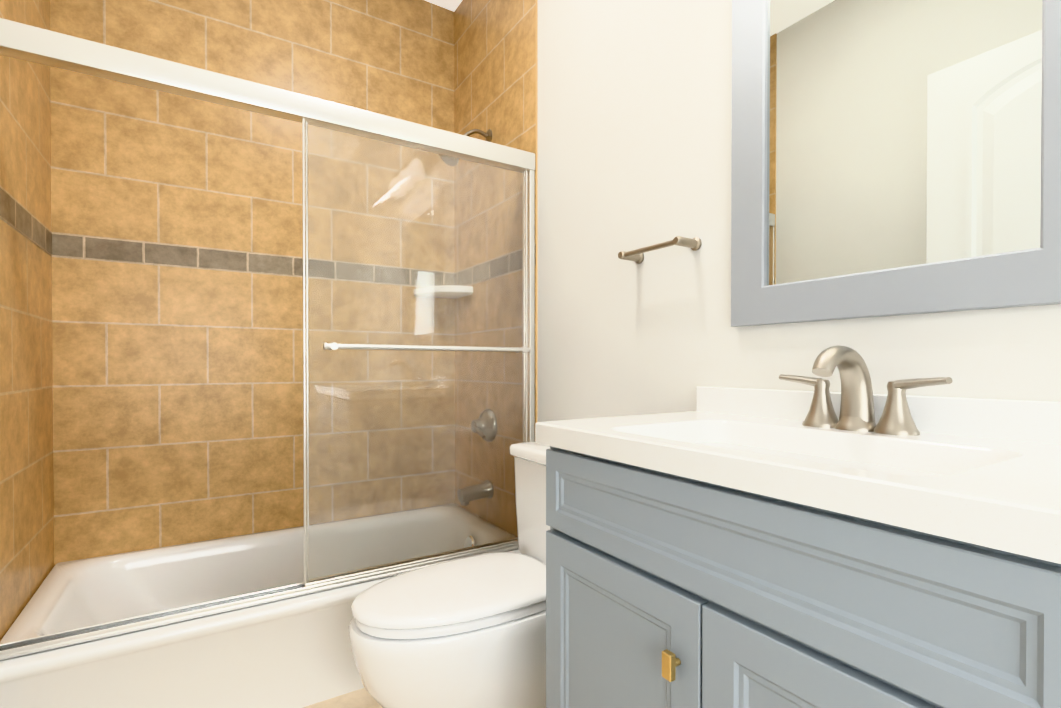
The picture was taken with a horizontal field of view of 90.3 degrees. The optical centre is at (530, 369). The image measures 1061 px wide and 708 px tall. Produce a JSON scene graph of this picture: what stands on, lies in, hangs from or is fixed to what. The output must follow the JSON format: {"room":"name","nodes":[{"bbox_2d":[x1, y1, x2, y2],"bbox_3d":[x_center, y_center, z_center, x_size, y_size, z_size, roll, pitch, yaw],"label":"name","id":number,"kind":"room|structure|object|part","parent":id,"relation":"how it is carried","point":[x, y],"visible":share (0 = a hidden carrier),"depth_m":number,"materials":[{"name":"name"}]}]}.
{"room":"bathroom","nodes":[
{"label":"bathroom","id":0,"kind":"room"},
{"bbox_2d":[303,688,382,707],"bbox_3d":[-0.036,1.048,0.676,1.720,0.100,3.890,0,1,-32],"label":"floor","id":1,"kind":"structure","parent":0,"point":[362,698],"depth_m":1.57,"materials":[{"name":"tile"}]},
{"bbox_2d":[0,503,520,707],"bbox_3d":[-0.803,0.828,1.895,1.498,0.320,0.784,0,1,-32],"label":"bathtub","id":2,"kind":"object","parent":1,"relation":"on","point":[295,652],"visible":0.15,"depth_m":1.56,"materials":[{"name":"white ceramic"}]},
{"bbox_2d":[0,18,534,660],"bbox_3d":[-0.617,-0.071,1.591,1.500,1.478,0.100,0,1,-32],"label":"shower door","id":3,"kind":"structure","parent":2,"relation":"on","point":[70,52],"depth_m":1.66,"materials":[{"name":"clear glass"}]},
{"label":"glass","id":4,"kind":"part","parent":3,"relation":"part of","materials":[{"name":"clear glass"}]},
{"label":"glass","id":5,"kind":"part","parent":3,"relation":"part of","materials":[{"name":"clear glass"}]},
{"bbox_2d":[348,442,549,707],"bbox_3d":[-0.104,0.618,1.474,0.777,0.747,0.432,0,1,-32],"label":"toilet","id":6,"kind":"object","parent":1,"relation":"on","point":[468,632],"visible":0.6,"depth_m":1.29,"materials":[{"name":"white ceramic"}]},
{"bbox_3d":[-0.190,0.583,1.420,0.562,0.025,0.358,0,1,-32],"label":"lid","id":7,"kind":"part","parent":6,"relation":"part of","materials":[{"name":"white plastic"}]},
{"bbox_3d":[-0.185,0.611,1.423,0.557,0.022,0.352,0,1,-32],"label":"seat","id":8,"kind":"part","parent":6,"relation":"part of","materials":[{"name":"white plastic"}]},
{"bbox_3d":[0.127,0.263,1.616,0.222,0.040,0.432,0,1,-32],"label":"tank lid","id":9,"kind":"part","parent":6,"relation":"part of","materials":[{"name":"white ceramic"}]},
{"bbox_3d":[0.127,0.451,1.618,0.200,0.332,0.410,0,1,-32],"label":"tank","id":10,"kind":"part","parent":6,"relation":"part of","materials":[{"name":"white ceramic"}]},
{"bbox_2d":[535,345,1060,707],"bbox_3d":[0.435,0.477,0.861,0.520,1.038,0.824,0,1,-32],"label":"bathroom vanity","id":11,"kind":"object","parent":1,"relation":"on","point":[855,542],"visible":1,"depth_m":0.69,"materials":[{"name":"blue wood"}]},
{"bbox_2d":[535,386,1060,563],"bbox_3d":[0.441,0.135,0.862,0.504,0.177,0.824,0,1,-32],"label":"countertop","id":12,"kind":"structure","parent":11,"relation":"on","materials":[{"name":"stone"}]},
{"bbox_2d":[779,345,952,435],"bbox_3d":[0.552,0.033,0.930,0.162,0.151,0.287,0,1,-32],"label":"faucet","id":13,"kind":"object","parent":12,"relation":"on","point":[857,413],"depth_m":0.93,"materials":[{"name":"silver metal"}]},
{"bbox_2d":[425,0,461,11],"bbox_3d":[-0.036,-1.802,0.651,1.720,0.100,3.890,0,1,-32],"label":"ceiling","id":14,"kind":"structure","parent":0,"point":[452,5],"depth_m":2.55,"materials":[{"name":"paint"}]},
{"bbox_2d":[467,0,1060,421],"bbox_3d":[0.650,-0.380,1.095,0.100,2.750,3.690,0,1,-32],"label":"wall","id":15,"kind":"structure","parent":0,"point":[635,124],"depth_m":1.46,"materials":[{"name":"paint"}]},
{"bbox_2d":[0,0,537,639],"bbox_3d":[-0.815,-0.517,1.902,1.520,2.489,0.745,0,1,-32],"label":"tiled wall","id":16,"kind":"structure","parent":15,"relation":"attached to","point":[146,406],"depth_m":2.09,"materials":[{"name":"brown tile"}]},
{"bbox_2d":[0,186,522,286],"bbox_3d":[-0.815,-0.433,1.902,1.501,0.080,0.744,0,1,-32],"label":"tile band","id":17,"kind":"object","parent":16,"relation":"attached to","point":[15,214],"visible":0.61,"depth_m":2.06,"materials":[{"name":"tile"}]},
{"bbox_2d":[414,285,472,298],"bbox_3d":[-0.410,-0.369,2.474,0.210,0.038,0.210,0,1,-32],"label":"corner shelf","id":18,"kind":"object","parent":16,"relation":"attached to","point":[445,290],"depth_m":2.43,"materials":[{"name":"white ceramic"}]},
{"bbox_2d":[439,129,491,165],"bbox_3d":[-0.280,-0.951,2.239,0.234,0.189,0.096,0,1,-32],"label":"shower head","id":19,"kind":"object","parent":16,"relation":"attached to","point":[487,135],"visible":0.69,"depth_m":2.25},
{"bbox_2d":[457,480,493,505],"bbox_3d":[-0.240,0.530,2.276,0.147,0.092,0.079,0,1,-32],"label":"tub spout","id":20,"kind":"object","parent":16,"relation":"attached to","point":[470,490],"depth_m":2.25,"materials":[{"name":"silver metal"}]},
{"bbox_2d":[471,409,496,441],"bbox_3d":[-0.209,0.244,2.276,0.085,0.144,0.174,0,1,-32],"label":"trim","id":21,"kind":"structure","parent":16,"relation":"attached to","point":[483,429],"depth_m":2.26,"materials":[{"name":"silver metal"}]},
{"bbox_2d":[618,236,701,263],"bbox_3d":[0.339,-0.323,1.422,0.076,0.034,0.239,0,1,-32],"label":"towel rail","id":22,"kind":"object","parent":15,"relation":"attached to","point":[637,255],"visible":1,"depth_m":1.37,"materials":[{"name":"silver metal"}]},
{"bbox_2d":[731,0,1060,326],"bbox_3d":[0.647,-0.518,0.982,0.022,0.837,0.625,0,1,-32],"label":"mirror","id":23,"kind":"object","parent":15,"relation":"attached to","point":[894,157],"visible":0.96,"depth_m":0.96,"materials":[{"name":"clear glass"}]}
]}

